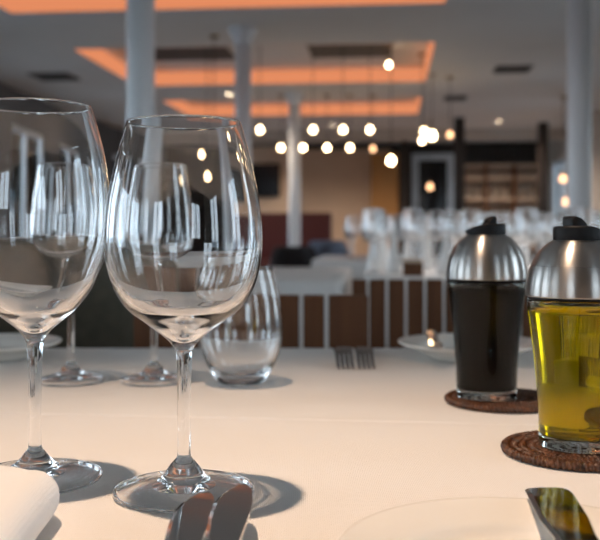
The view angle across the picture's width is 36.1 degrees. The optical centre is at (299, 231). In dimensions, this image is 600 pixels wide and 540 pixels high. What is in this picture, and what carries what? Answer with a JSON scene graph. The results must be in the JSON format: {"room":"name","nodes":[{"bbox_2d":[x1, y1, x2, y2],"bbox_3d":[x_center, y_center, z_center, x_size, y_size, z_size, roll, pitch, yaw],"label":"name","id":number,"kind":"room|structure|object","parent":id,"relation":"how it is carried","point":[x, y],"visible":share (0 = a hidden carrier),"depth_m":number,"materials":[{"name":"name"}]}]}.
{"room":"restaurant dining room","nodes":[
{"label":"restaurant dining room","id":0,"kind":"room"},
{"bbox_2d":[0,84,122,185],"bbox_3d":[-4.271,-0.552,8.850,0.200,2.935,23.600,0,0,6],"label":"wall","id":1,"kind":"structure","parent":0,"point":[110,136],"depth_m":16.44,"materials":[{"name":"paint"}]},
{"bbox_2d":[0,0,599,144],"bbox_3d":[-0.041,-2.072,8.443,8.900,0.305,23.800,0,0,6],"label":"ceiling","id":2,"kind":"structure","parent":0,"point":[471,38],"depth_m":10.43,"materials":[{"name":"paint"}]},
{"bbox_2d":[27,72,80,80],"bbox_3d":[-3.027,-1.908,11.342,0.500,0.024,0.500,0,0,5],"label":"ceiling vent","id":3,"kind":"object","parent":2,"relation":"in","point":[64,76],"visible":1,"depth_m":11.29,"materials":[{"name":"grey"}]},
{"bbox_2d":[0,0,125,12],"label":"light","id":4,"kind":"object","parent":2,"relation":"attached to","point":[16,6],"depth_m":8.00,"materials":[{"name":"orange"}]},
{"bbox_2d":[74,49,125,78],"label":"light","id":5,"kind":"object","parent":2,"relation":"attached to","point":[105,59],"depth_m":10.71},
{"bbox_2d":[155,47,234,60],"bbox_3d":[-1.314,-2.113,10.876,1.000,0.024,0.900,0,0,6],"label":"ceiling vent","id":6,"kind":"object","parent":2,"relation":"in","point":[178,53],"visible":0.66,"depth_m":10.93,"materials":[{"name":"grey"}]},
{"bbox_2d":[155,71,234,84],"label":"light","id":7,"kind":"object","parent":2,"relation":"attached to","point":[196,77],"depth_m":12.00,"materials":[{"name":"orange"}]},
{"bbox_2d":[164,100,234,115],"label":"light","id":8,"kind":"object","parent":2,"relation":"attached to","point":[182,106],"depth_m":15.26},
{"bbox_2d":[251,105,288,115],"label":"light","id":9,"kind":"object","parent":2,"relation":"attached to","point":[256,110],"depth_m":15.19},
{"bbox_2d":[155,0,444,8],"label":"light","id":10,"kind":"object","parent":2,"relation":"attached to","point":[159,4],"depth_m":7.84,"materials":[{"name":"orange"}]},
{"bbox_2d":[251,42,434,83],"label":"light","id":11,"kind":"object","parent":2,"relation":"attached to","point":[372,74],"depth_m":11.82,"materials":[{"name":"orange"}]},
{"bbox_2d":[307,43,390,57],"bbox_3d":[0.578,-2.113,10.694,0.950,0.024,0.900,0,0,5],"label":"ceiling vent","id":12,"kind":"object","parent":2,"relation":"in","point":[331,50],"visible":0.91,"depth_m":10.71,"materials":[{"name":"grey"}]},
{"bbox_2d":[300,97,420,114],"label":"light","id":13,"kind":"object","parent":2,"relation":"attached to","point":[317,109],"depth_m":15.05,"materials":[{"name":"orange"}]},
{"bbox_2d":[387,152,394,164],"bbox_3d":[0.950,-1.413,9.600,0.100,1.424,0.100,0,0,0],"label":"pendant lamp","id":14,"kind":"object","parent":2,"relation":"hanging from","point":[390,160],"visible":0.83,"depth_m":9.58,"materials":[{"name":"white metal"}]},
{"bbox_2d":[428,74,435,139],"bbox_3d":[1.607,-1.520,11.200,0.100,0.800,0.100,0,0,0],"label":"pendant lamp","id":15,"kind":"object","parent":2,"relation":"hanging from","point":[431,135],"visible":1,"depth_m":11.17,"materials":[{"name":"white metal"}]},
{"bbox_2d":[446,76,453,137],"bbox_3d":[1.859,-1.543,11.400,0.100,0.754,0.100,0,0,0],"label":"pendant lamp","id":16,"kind":"object","parent":2,"relation":"hanging from","point":[449,134],"visible":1,"depth_m":11.38,"materials":[{"name":"glass"}]},
{"bbox_2d":[443,95,467,100],"bbox_3d":[2.220,-1.908,13.148,0.320,0.024,0.400,0,0,6],"label":"ceiling vent","id":17,"kind":"object","parent":2,"relation":"in","point":[464,97],"visible":1,"depth_m":13.08,"materials":[{"name":"grey"}]},
{"bbox_2d":[492,65,533,73],"bbox_3d":[2.498,-1.908,10.810,0.420,0.024,0.450,0,0,6],"label":"ceiling vent","id":18,"kind":"object","parent":2,"relation":"in","point":[498,69],"visible":1,"depth_m":10.73,"materials":[{"name":"grey"}]},
{"bbox_2d":[559,96,566,181],"bbox_3d":[3.716,-1.312,13.000,0.100,1.217,0.100,0,0,0],"label":"pendant lamp","id":19,"kind":"object","parent":2,"relation":"hanging from","point":[562,178],"visible":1,"depth_m":12.97,"materials":[{"name":"gold metal"}]},
{"bbox_2d":[251,142,536,255],"bbox_3d":[1.080,-0.552,20.089,8.300,2.935,0.200,0,0,6],"label":"wall","id":20,"kind":"structure","parent":0,"point":[475,152],"depth_m":19.74,"materials":[{"name":"grey"}]},
{"bbox_2d":[412,153,453,255],"bbox_3d":[2.861,-0.385,19.802,0.900,2.600,0.150,0,0,6],"label":"door","id":21,"kind":"structure","parent":20,"relation":"in","point":[438,169],"depth_m":19.81,"materials":[{"name":"white paint"}]},
{"bbox_2d":[549,110,599,214],"bbox_3d":[4.189,-0.552,8.036,0.200,2.935,23.600,0,0,6],"label":"wall","id":22,"kind":"structure","parent":0,"point":[557,148],"depth_m":14.96,"materials":[{"name":"paint"}]},
{"bbox_2d":[251,127,566,142],"bbox_3d":[0.812,-1.812,17.302,8.300,0.215,0.200,0,0,6],"label":"trim","id":23,"kind":"structure","parent":22,"relation":"attached to","point":[515,133],"depth_m":17.11,"materials":[{"name":"paint"}]},
{"bbox_2d":[553,157,564,219],"bbox_3d":[5.157,-0.485,18.089,0.080,1.900,1.600,0,0,6],"label":"window","id":24,"kind":"structure","parent":22,"relation":"in","point":[559,165],"depth_m":18.52,"materials":[{"name":"glass"}]},
{"bbox_3d":[-0.041,0.965,8.443,11.140,0.100,24.543,0,0,0],"label":"floor","id":25,"kind":"structure","parent":0,"visible":0},
{"bbox_2d":[0,262,133,347],"bbox_3d":[-0.597,0.488,2.010,0.660,0.856,0.600,0,0,-6],"label":"armchair","id":26,"kind":"object","parent":25,"relation":"on","point":[101,320],"visible":0.02,"depth_m":2.21,"materials":[{"name":"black fabric"}]},
{"bbox_2d":[126,0,154,119],"bbox_3d":[-0.884,-0.502,5.108,0.273,2.835,0.273,0,0,0],"label":"column","id":27,"kind":"structure","parent":25,"relation":"on","point":[140,14],"depth_m":5.04,"materials":[{"name":"white paint"}]},
{"bbox_2d":[228,26,256,157],"bbox_3d":[-0.539,-0.502,8.692,0.273,2.835,0.273,0,0,0],"label":"column","id":28,"kind":"structure","parent":25,"relation":"on","point":[242,36],"depth_m":8.62,"materials":[{"name":"white paint"}]},
{"bbox_2d":[134,295,367,347],"bbox_3d":[-0.086,0.507,1.234,0.368,0.816,0.458,0,0,2],"label":"slatted chair","id":29,"kind":"object","parent":25,"relation":"on","point":[348,314],"visible":0.17,"depth_m":1.44,"materials":[{"name":"brown wood"}]},
{"bbox_2d":[251,146,288,212],"bbox_3d":[-0.699,-0.395,18.301,1.000,2.620,0.200,0,0,6],"label":"wall","id":30,"kind":"structure","parent":25,"relation":"on","point":[259,154],"depth_m":18.18,"materials":[{"name":"paint"}]},
{"bbox_2d":[252,164,279,196],"bbox_3d":[-0.684,-1.015,18.146,0.580,0.660,0.056,0,0,6],"label":"television","id":31,"kind":"object","parent":30,"relation":"attached to","point":[267,176],"visible":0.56,"depth_m":18.11,"materials":[{"name":"black plastic"}]},
{"bbox_2d":[260,213,288,265],"bbox_3d":[-0.482,0.305,14.292,0.620,1.220,0.720,0,0,5],"label":"banquette","id":32,"kind":"object","parent":25,"relation":"on","point":[275,226],"visible":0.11,"depth_m":14.47,"materials":[{"name":"red leather"}]},
{"bbox_2d":[270,246,316,266],"bbox_3d":[-0.048,0.515,7.430,0.380,0.801,0.320,0,0,0],"label":"armchair","id":33,"kind":"object","parent":25,"relation":"on","point":[282,256],"visible":0.16,"depth_m":7.48,"materials":[{"name":"black fabric"}]},
{"bbox_2d":[285,92,303,245],"bbox_3d":[-0.077,-0.502,12.766,0.273,2.835,0.273,0,0,0],"label":"column","id":34,"kind":"structure","parent":25,"relation":"on","point":[294,99],"depth_m":12.70,"materials":[{"name":"white paint"}]},
{"bbox_2d":[300,213,331,245],"bbox_3d":[0.165,0.305,14.230,0.620,1.220,0.720,0,0,5],"label":"banquette","id":35,"kind":"object","parent":25,"relation":"on","point":[313,226],"visible":0.15,"depth_m":14.41,"materials":[{"name":"red leather"}]},
{"bbox_2d":[309,240,348,257],"bbox_3d":[0.253,0.495,8.330,0.380,0.841,0.320,0,0,0],"label":"armchair","id":36,"kind":"object","parent":25,"relation":"on","point":[322,247],"visible":0.17,"depth_m":8.39,"materials":[{"name":"blue fabric"}]},
{"bbox_2d":[300,149,391,255],"bbox_3d":[0.828,-0.395,18.983,2.110,2.620,0.150,0,0,6],"label":"wall panel","id":37,"kind":"object","parent":25,"relation":"on","point":[337,182],"depth_m":18.91,"materials":[{"name":"paint"}]},
{"bbox_2d":[371,153,398,250],"bbox_3d":[1.710,-0.335,18.597,0.560,2.500,0.150,0,0,5],"label":"wall panel","id":38,"kind":"object","parent":25,"relation":"on","point":[384,176],"depth_m":18.52,"materials":[{"name":"brown"}]},
{"bbox_2d":[400,141,408,255],"bbox_3d":[2.108,-0.502,18.558,0.160,2.835,0.250,0,0,6],"label":"trim","id":39,"kind":"structure","parent":25,"relation":"on","point":[404,145],"depth_m":18.43,"materials":[{"name":"grey"}]},
{"bbox_2d":[352,279,530,347],"bbox_3d":[0.346,0.507,2.136,0.463,0.816,0.458,0,0,2],"label":"slatted chair","id":40,"kind":"object","parent":25,"relation":"on","point":[396,287],"visible":0.19,"depth_m":1.92,"materials":[{"name":"brown wood"}]},
{"bbox_2d":[454,117,464,211],"bbox_3d":[2.684,-0.502,15.514,0.170,2.835,0.200,0,0,5],"label":"column","id":41,"kind":"structure","parent":25,"relation":"on","point":[459,122],"depth_m":15.41,"materials":[{"name":"grey"}]},
{"bbox_2d":[465,164,536,255],"bbox_3d":[3.886,-0.195,17.923,1.660,2.220,0.375,0,0,6],"label":"shelf unit","id":42,"kind":"object","parent":25,"relation":"on","point":[478,173],"visible":0.15,"depth_m":18.04,"materials":[{"name":"brown wood"}]},
{"bbox_2d":[480,182,483,197],"bbox_3d":[3.538,-0.811,17.863,0.074,0.311,0.074,0,0,0],"label":"bottle","id":43,"kind":"object","parent":42,"relation":"on","point":[482,186],"visible":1,"depth_m":17.83,"materials":[{"name":"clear glass"}]},
{"bbox_2d":[489,182,492,197],"bbox_3d":[3.708,-0.811,17.847,0.074,0.311,0.074,0,0,0],"label":"bottle","id":44,"kind":"object","parent":42,"relation":"on","point":[490,187],"visible":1,"depth_m":17.82,"materials":[{"name":"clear glass"}]},
{"bbox_2d":[498,182,501,197],"bbox_3d":[3.877,-0.811,17.831,0.074,0.311,0.074,0,0,0],"label":"bottle","id":45,"kind":"object","parent":42,"relation":"on","point":[499,187],"visible":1,"depth_m":17.80,"materials":[{"name":"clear glass"}]},
{"bbox_2d":[507,182,510,197],"bbox_3d":[4.046,-0.811,17.814,0.074,0.311,0.074,0,0,0],"label":"bottle","id":46,"kind":"object","parent":42,"relation":"on","point":[508,187],"visible":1,"depth_m":17.79,"materials":[{"name":"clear glass"}]},
{"bbox_2d":[516,182,519,197],"bbox_3d":[4.215,-0.811,17.798,0.074,0.311,0.074,0,0,0],"label":"bottle","id":47,"kind":"object","parent":42,"relation":"on","point":[517,186],"visible":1,"depth_m":17.77,"materials":[{"name":"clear glass"}]},
{"bbox_2d":[525,182,528,197],"bbox_3d":[4.385,-0.811,17.782,0.074,0.311,0.074,0,0,0],"label":"bottle","id":48,"kind":"object","parent":42,"relation":"on","point":[526,186],"visible":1,"depth_m":17.75,"materials":[{"name":"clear glass"}]},
{"bbox_2d":[537,122,548,250],"bbox_3d":[4.269,-0.502,16.165,0.160,2.835,0.200,0,0,5],"label":"column","id":49,"kind":"structure","parent":25,"relation":"on","point":[542,127],"depth_m":16.07,"materials":[{"name":"grey"}]},
{"bbox_2d":[567,0,591,207],"bbox_3d":[2.015,-0.502,6.637,0.298,2.835,0.298,0,0,0],"label":"column","id":50,"kind":"structure","parent":25,"relation":"on","point":[579,12],"depth_m":6.57,"materials":[{"name":"white paint"}]},
{"bbox_3d":[0.000,0.544,0.704,2.580,0.743,1.188,0,0,0],"label":"dining table","id":51,"kind":"object","parent":25,"relation":"on","visible":0},
{"bbox_2d":[0,348,599,539],"bbox_3d":[0.000,0.304,0.704,2.656,0.281,1.264,0,0,0],"label":"tablecloth","id":52,"kind":"object","parent":51,"relation":"on","point":[323,448],"visible":0.68,"depth_m":0.74,"materials":[{"name":"white fabric"}]},
{"bbox_2d":[0,465,58,539],"bbox_3d":[-0.206,0.148,0.419,0.150,0.034,0.255,0,0,-2],"label":"folded napkin","id":53,"kind":"object","parent":52,"relation":"on","point":[29,499],"visible":1,"depth_m":0.48,"materials":[{"name":"fabric"}]},
{"bbox_2d":[0,333,61,361],"bbox_3d":[-0.408,0.153,1.203,0.188,0.022,0.188,0,0,-15],"label":"bread plate","id":54,"kind":"object","parent":52,"relation":"on","point":[13,347],"visible":0.73,"depth_m":1.24,"materials":[{"name":"beige"}]},
{"bbox_2d":[0,97,108,493],"bbox_3d":[-0.176,0.040,0.612,0.098,0.249,0.098,0,0,-4],"label":"wine glass","id":55,"kind":"object","parent":52,"relation":"on","point":[54,179],"visible":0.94,"depth_m":0.58,"materials":[{"name":"glass"}]},
{"bbox_2d":[0,97,108,345],"bbox_3d":[-0.176,-0.004,0.612,0.098,0.160,0.098,0,0,0],"label":"bowl","id":56,"kind":"object","parent":55,"relation":"on","point":[54,179],"depth_m":0.58,"materials":[{"name":"clear glass"}]},
{"bbox_2d":[42,259,104,386],"bbox_3d":[-0.252,0.045,1.012,0.089,0.239,0.089,0,0,-39],"label":"wine glass","id":57,"kind":"object","parent":52,"relation":"on","point":[70,370],"visible":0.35,"depth_m":1.01,"materials":[{"name":"glass"}]},
{"bbox_2d":[120,327,176,386],"bbox_3d":[-0.161,0.045,1.012,0.089,0.239,0.089,0,0,-32],"label":"wine glass","id":58,"kind":"object","parent":52,"relation":"on","point":[153,370],"visible":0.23,"depth_m":1.00,"materials":[{"name":"glass"}]},
{"bbox_2d":[104,114,262,512],"bbox_3d":[-0.073,0.047,0.581,0.099,0.234,0.099,0,0,4],"label":"wine glass","id":59,"kind":"object","parent":52,"relation":"on","point":[183,236],"visible":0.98,"depth_m":0.55,"materials":[{"name":"glass"}]},
{"bbox_2d":[104,114,262,352],"bbox_3d":[-0.073,0.003,0.581,0.099,0.145,0.099,0,0,0],"label":"bowl","id":60,"kind":"object","parent":59,"relation":"on","point":[183,236],"depth_m":0.54,"materials":[{"name":"clear glass"}]},
{"bbox_2d":[164,491,214,539],"bbox_3d":[-0.057,0.154,0.413,0.021,0.015,0.216,0,0,1],"label":"table knife","id":61,"kind":"object","parent":52,"relation":"on","point":[189,521],"visible":1,"depth_m":0.47,"materials":[{"name":"silver metal"}]},
{"bbox_2d":[205,484,252,539],"bbox_3d":[-0.037,0.151,0.416,0.021,0.017,0.214,0,0,1],"label":"table knife","id":62,"kind":"object","parent":52,"relation":"on","point":[229,515],"visible":1,"depth_m":0.47,"materials":[{"name":"silver metal"}]},
{"bbox_2d":[200,266,282,385],"bbox_3d":[-0.064,0.101,1.000,0.091,0.127,0.091,0,0,-28],"label":"glass","id":63,"kind":"object","parent":52,"relation":"on","point":[242,350],"visible":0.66,"depth_m":0.96,"materials":[{"name":"glass"}]},
{"bbox_2d":[333,346,353,368],"bbox_3d":[0.053,0.154,1.180,0.022,0.020,0.160,0,0,-1],"label":"fork","id":64,"kind":"object","parent":52,"relation":"on","point":[339,350],"visible":1,"depth_m":1.13,"materials":[{"name":"silver metal"}]},
{"bbox_2d":[354,346,374,368],"bbox_3d":[0.080,0.154,1.180,0.022,0.020,0.160,0,0,0],"label":"fork","id":65,"kind":"object","parent":52,"relation":"on","point":[360,350],"visible":1,"depth_m":1.13,"materials":[{"name":"silver metal"}]},
{"bbox_2d":[398,333,532,361],"bbox_3d":[0.222,0.153,1.203,0.188,0.022,0.188,0,0,-4],"label":"bread plate","id":66,"kind":"object","parent":52,"relation":"on","point":[420,343],"visible":0.38,"depth_m":1.21,"materials":[{"name":"beige"}]},
{"bbox_2d":[425,330,443,348],"bbox_3d":[0.172,0.138,1.182,0.018,0.008,0.165,0,0,6],"label":"table knife","id":67,"kind":"object","parent":66,"relation":"on","point":[434,342],"visible":1,"depth_m":1.17,"materials":[{"name":"silver metal"}]},
{"bbox_2d":[339,497,599,539],"bbox_3d":[0.105,0.156,0.425,0.176,0.017,0.176,0,0,-41],"label":"bread plate","id":68,"kind":"object","parent":52,"relation":"on","point":[466,518],"visible":0.81,"depth_m":0.48,"materials":[{"name":"beige"}]},
{"bbox_2d":[525,487,598,539],"bbox_3d":[0.130,0.147,0.429,0.024,0.010,0.167,0,0,5],"label":"table knife","id":69,"kind":"object","parent":68,"relation":"on","point":[559,510],"visible":1,"depth_m":0.47,"materials":[{"name":"silver metal"}]},
{"bbox_2d":[444,387,537,413],"bbox_3d":[0.197,0.161,0.888,0.114,0.007,0.114,0,0,-19],"label":"coaster","id":70,"kind":"object","parent":52,"relation":"on","point":[525,401],"visible":0.56,"depth_m":0.85,"materials":[{"name":"wicker"}]},
{"bbox_2d":[446,216,526,400],"bbox_3d":[0.180,0.071,0.888,0.077,0.175,0.077,0,0,33],"label":"cruet","id":71,"kind":"object","parent":70,"relation":"on","point":[486,272],"visible":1,"depth_m":0.86,"materials":[{"name":"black glass"}]},
{"bbox_2d":[500,430,599,472],"bbox_3d":[0.207,0.161,0.684,0.114,0.007,0.114,0,0,-25],"label":"coaster","id":72,"kind":"object","parent":52,"relation":"on","point":[524,446],"visible":0.66,"depth_m":0.66,"materials":[{"name":"wicker"}]},
{"bbox_2d":[525,216,599,453],"bbox_3d":[0.207,0.073,0.684,0.077,0.171,0.077,0,0,-7],"label":"cruet","id":73,"kind":"object","parent":72,"relation":"on","point":[562,289],"visible":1,"depth_m":0.66,"materials":[{"name":"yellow glass"}]},
{"bbox_3d":[-0.458,0.544,3.721,1.255,0.743,1.260,0,0,6],"label":"dining table","id":74,"kind":"object","parent":25,"relation":"on","visible":0},
{"bbox_2d":[199,267,352,347],"bbox_3d":[-0.458,0.335,3.721,1.330,0.340,1.336,0,0,5],"label":"tablecloth","id":75,"kind":"object","parent":74,"relation":"on","point":[326,281],"visible":0.15,"depth_m":3.07,"materials":[{"name":"white fabric"}]},
{"bbox_3d":[1.262,0.544,3.897,1.915,0.743,1.180,0,0,6],"label":"dining table","id":76,"kind":"object","parent":25,"relation":"on","visible":0},
{"bbox_2d":[365,266,527,347],"bbox_3d":[1.262,0.335,3.897,1.991,0.340,1.256,0,0,5],"label":"tablecloth","id":77,"kind":"object","parent":76,"relation":"on","point":[426,274],"visible":0.06,"depth_m":3.37,"materials":[{"name":"white fabric"}]},
{"bbox_2d":[361,208,380,273],"bbox_3d":[0.281,0.036,3.604,0.082,0.255,0.082,0,0,-12],"label":"wine glass","id":78,"kind":"object","parent":77,"relation":"on","point":[371,269],"visible":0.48,"depth_m":3.59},
{"bbox_2d":[361,208,378,242],"bbox_3d":[0.281,-0.024,3.604,0.082,0.136,0.082,0,0,-12],"label":"bowl","id":79,"kind":"object","parent":78,"relation":"on","point":[364,210],"depth_m":3.59,"materials":[{"name":"clear glass"}]},
{"bbox_2d":[364,209,385,275],"bbox_3d":[0.282,0.039,3.461,0.082,0.250,0.082,0,0,23],"label":"wine glass","id":80,"kind":"object","parent":77,"relation":"on","point":[375,224],"visible":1,"depth_m":3.43,"materials":[{"name":"glass"}]},
{"bbox_2d":[364,209,385,244],"bbox_3d":[0.282,-0.019,3.461,0.082,0.133,0.082,0,0,0],"label":"bowl","id":81,"kind":"object","parent":80,"relation":"on","point":[375,224],"depth_m":3.43,"materials":[{"name":"clear glass"}]},
{"bbox_2d":[366,207,385,272],"bbox_3d":[0.309,0.032,3.723,0.077,0.265,0.065,0,0,-3],"label":"napkin","id":82,"kind":"object","parent":77,"relation":"on","point":[380,267],"visible":0.46,"depth_m":3.71,"materials":[{"name":"fabric"}]},
{"bbox_2d":[381,239,388,269],"bbox_3d":[0.359,0.064,3.986,0.069,0.201,0.059,0,0,23],"label":"napkin","id":83,"kind":"object","parent":77,"relation":"on","point":[384,244],"visible":0.22,"depth_m":3.96,"materials":[{"name":"fabric"}]},
{"bbox_2d":[382,211,387,270],"bbox_3d":[0.326,0.039,3.834,0.082,0.249,0.082,0,0,36],"label":"wine glass","id":84,"kind":"object","parent":77,"relation":"on","point":[386,221],"visible":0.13,"depth_m":3.81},
{"bbox_2d":[382,211,387,241],"bbox_3d":[0.326,-0.019,3.834,0.082,0.133,0.082,0,0,36],"label":"bowl","id":85,"kind":"object","parent":84,"relation":"on","point":[386,221],"depth_m":3.81,"materials":[{"name":"clear glass"}]},
{"bbox_2d":[386,218,400,274],"bbox_3d":[0.365,0.055,3.587,0.059,0.219,0.069,0,0,2],"label":"napkin","id":86,"kind":"object","parent":77,"relation":"on","point":[393,267],"visible":1,"depth_m":3.56,"materials":[{"name":"fabric"}]},
{"bbox_2d":[388,215,402,266],"bbox_3d":[0.458,0.041,4.394,0.082,0.246,0.082,0,0,-30],"label":"wine glass","id":87,"kind":"object","parent":77,"relation":"on","point":[397,218],"visible":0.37,"depth_m":4.36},
{"bbox_2d":[388,215,402,241],"bbox_3d":[0.458,-0.016,4.394,0.082,0.131,0.082,0,0,-30],"label":"bowl","id":88,"kind":"object","parent":87,"relation":"on","point":[397,218],"depth_m":4.36,"materials":[{"name":"clear glass"}]},
{"bbox_2d":[401,239,412,268],"bbox_3d":[0.481,0.058,4.098,0.059,0.213,0.069,0,0,14],"label":"napkin","id":89,"kind":"object","parent":77,"relation":"on","point":[406,252],"visible":0.3,"depth_m":4.08,"materials":[{"name":"fabric"}]},
{"bbox_2d":[401,209,417,258],"bbox_3d":[0.479,0.032,3.982,0.082,0.264,0.082,0,0,-32],"label":"wine glass","id":90,"kind":"object","parent":77,"relation":"on","point":[404,214],"visible":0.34,"depth_m":3.96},
{"bbox_2d":[401,209,417,240],"bbox_3d":[0.479,-0.030,3.982,0.082,0.141,0.082,0,0,-32],"label":"bowl","id":91,"kind":"object","parent":90,"relation":"on","point":[403,224],"depth_m":3.96,"materials":[{"name":"clear glass"}]},
{"bbox_2d":[402,259,423,275],"bbox_3d":[0.422,0.134,3.445,0.080,0.060,0.064,0,0,5],"label":"wooden box","id":92,"kind":"object","parent":77,"relation":"on","point":[411,267],"visible":1,"depth_m":3.42,"materials":[{"name":"brown wood"}]},
{"bbox_2d":[406,210,425,271],"bbox_3d":[0.472,0.037,3.757,0.082,0.254,0.082,0,0,-40],"label":"wine glass","id":93,"kind":"object","parent":77,"relation":"on","point":[415,219],"visible":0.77,"depth_m":3.73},
{"bbox_2d":[406,210,425,242],"bbox_3d":[0.472,-0.023,3.757,0.082,0.136,0.082,0,0,-40],"label":"bowl","id":94,"kind":"object","parent":93,"relation":"on","point":[415,219],"depth_m":3.73,"materials":[{"name":"clear glass"}]},
{"bbox_2d":[419,216,433,270],"bbox_3d":[0.528,0.048,3.868,0.069,0.233,0.059,0,0,13],"label":"napkin","id":95,"kind":"object","parent":77,"relation":"on","point":[426,249],"visible":0.89,"depth_m":3.85,"materials":[{"name":"fabric"}]},
{"bbox_2d":[428,211,440,268],"bbox_3d":[0.618,0.034,4.167,0.082,0.260,0.082,0,0,-15],"label":"wine glass","id":96,"kind":"object","parent":77,"relation":"on","point":[433,216],"visible":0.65,"depth_m":4.14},
{"bbox_2d":[428,211,440,240],"bbox_3d":[0.618,-0.027,4.167,0.082,0.139,0.082,0,0,-15],"label":"bowl","id":97,"kind":"object","parent":96,"relation":"on","point":[433,216],"depth_m":4.14,"materials":[{"name":"clear glass"}]},
{"bbox_2d":[436,231,450,274],"bbox_3d":[0.557,0.080,3.543,0.069,0.170,0.059,0,0,11],"label":"napkin","id":98,"kind":"object","parent":77,"relation":"on","point":[445,253],"visible":0.84,"depth_m":3.53,"materials":[{"name":"fabric"}]},
{"bbox_2d":[437,211,454,240],"bbox_3d":[0.636,0.036,3.979,0.082,0.255,0.082,0,0,-35],"label":"wine glass","id":99,"kind":"object","parent":77,"relation":"on","point":[441,219],"visible":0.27,"depth_m":3.95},
{"bbox_2d":[444,212,463,247],"bbox_3d":[0.637,0.041,3.802,0.082,0.246,0.082,0,0,-16],"label":"wine glass","id":100,"kind":"object","parent":77,"relation":"on","point":[454,223],"visible":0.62,"depth_m":3.77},
{"bbox_2d":[462,209,477,236],"bbox_3d":[0.740,0.033,3.999,0.082,0.261,0.082,0,0,-45],"label":"wine glass","id":101,"kind":"object","parent":77,"relation":"on","point":[468,214],"visible":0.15,"depth_m":3.97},
{"bbox_2d":[472,212,480,226],"bbox_3d":[0.718,0.043,3.621,0.082,0.242,0.082,0,0,-40],"label":"wine glass","id":102,"kind":"object","parent":77,"relation":"on","point":[476,216],"visible":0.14,"depth_m":3.60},
{"bbox_2d":[479,212,499,224],"bbox_3d":[0.702,0.046,3.413,0.081,0.237,0.081,0,0,-12],"label":"wine glass","id":103,"kind":"object","parent":77,"relation":"on","point":[483,215],"visible":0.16,"depth_m":3.39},
{"bbox_2d":[502,213,518,242],"bbox_3d":[0.858,0.044,3.720,0.082,0.239,0.082,0,0,-44],"label":"wine glass","id":104,"kind":"object","parent":77,"relation":"on","point":[508,218],"visible":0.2,"depth_m":3.69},
{"bbox_2d":[513,208,531,274],"bbox_3d":[0.872,0.035,3.585,0.082,0.257,0.082,0,0,40],"label":"wine glass","id":105,"kind":"object","parent":77,"relation":"on","point":[516,214],"visible":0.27,"depth_m":3.57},
{"bbox_2d":[513,208,531,241],"bbox_3d":[0.872,-0.025,3.585,0.082,0.137,0.082,0,0,40],"label":"bowl","id":106,"kind":"object","parent":105,"relation":"on","point":[516,215],"depth_m":3.57,"materials":[{"name":"clear glass"}]},
{"bbox_2d":[519,242,527,268],"bbox_3d":[1.003,0.047,4.127,0.069,0.236,0.059,0,0,-44],"label":"napkin","id":107,"kind":"object","parent":77,"relation":"on","point":[520,243],"visible":0.22,"depth_m":4.10,"materials":[{"name":"fabric"}]},
{"bbox_2d":[518,209,539,273],"bbox_3d":[0.846,0.040,3.400,0.082,0.248,0.082,0,0,17],"label":"wine glass","id":108,"kind":"object","parent":77,"relation":"on","point":[528,220],"visible":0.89,"depth_m":3.37,"materials":[{"name":"glass"}]},
{"bbox_2d":[518,209,539,244],"bbox_3d":[0.846,-0.018,3.400,0.082,0.132,0.082,0,0,-5],"label":"bowl","id":109,"kind":"object","parent":108,"relation":"on","point":[528,220],"depth_m":3.37,"materials":[{"name":"clear glass"}]},
{"bbox_2d":[543,226,549,245],"bbox_3d":[0.976,0.071,3.626,0.069,0.188,0.059,0,0,-22],"label":"napkin","id":110,"kind":"object","parent":77,"relation":"on","point":[546,236],"visible":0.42,"depth_m":3.62,"materials":[{"name":"fabric"}]},
{"bbox_2d":[539,214,557,242],"bbox_3d":[1.007,0.045,3.732,0.081,0.238,0.081,0,0,-44],"label":"wine glass","id":111,"kind":"object","parent":77,"relation":"on","point":[549,220],"visible":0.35,"depth_m":3.70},
{"bbox_2d":[558,212,563,225],"bbox_3d":[1.190,0.038,4.098,0.082,0.251,0.082,0,0,-44],"label":"wine glass","id":112,"kind":"object","parent":77,"relation":"on","point":[561,214],"visible":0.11,"depth_m":4.08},
{"bbox_2d":[563,207,584,220],"bbox_3d":[1.009,0.037,3.389,0.082,0.254,0.082,0,0,-13],"label":"wine glass","id":113,"kind":"object","parent":77,"relation":"on","point":[568,211],"visible":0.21,"depth_m":3.36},
{"bbox_2d":[583,208,596,226],"bbox_3d":[1.160,0.034,3.730,0.082,0.260,0.082,0,0,39],"label":"wine glass","id":114,"kind":"object","parent":77,"relation":"on","point":[589,213],"visible":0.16,"depth_m":3.69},
{"bbox_3d":[1.389,0.544,5.819,2.530,0.743,1.030,0,0,5],"label":"dining table","id":115,"kind":"object","parent":25,"relation":"on","visible":0},
{"bbox_2d":[311,256,533,278],"bbox_3d":[1.389,0.325,5.819,2.605,0.320,1.106,0,0,6],"label":"tablecloth","id":116,"kind":"object","parent":115,"relation":"on","point":[358,266],"visible":0.16,"depth_m":5.40,"materials":[{"name":"white fabric"}]},
{"bbox_2d":[344,220,354,257],"bbox_3d":[0.324,0.044,5.867,0.082,0.239,0.082,0,0,-24],"label":"wine glass","id":117,"kind":"object","parent":116,"relation":"on","point":[346,236],"visible":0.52,"depth_m":5.85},
{"bbox_2d":[344,220,354,239],"bbox_3d":[0.324,-0.011,5.867,0.082,0.127,0.082,0,0,-24],"label":"bowl","id":118,"kind":"object","parent":117,"relation":"on","point":[346,236],"depth_m":5.85,"materials":[{"name":"clear glass"}]},
{"bbox_2d":[346,215,359,258],"bbox_3d":[0.321,0.032,5.575,0.082,0.264,0.082,0,0,44],"label":"wine glass","id":119,"kind":"object","parent":116,"relation":"on","point":[352,225],"visible":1,"depth_m":5.55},
{"bbox_2d":[346,215,359,238],"bbox_3d":[0.321,-0.030,5.575,0.082,0.141,0.082,0,0,44],"label":"bowl","id":120,"kind":"object","parent":119,"relation":"on","point":[352,225],"depth_m":5.54,"materials":[{"name":"clear glass"}]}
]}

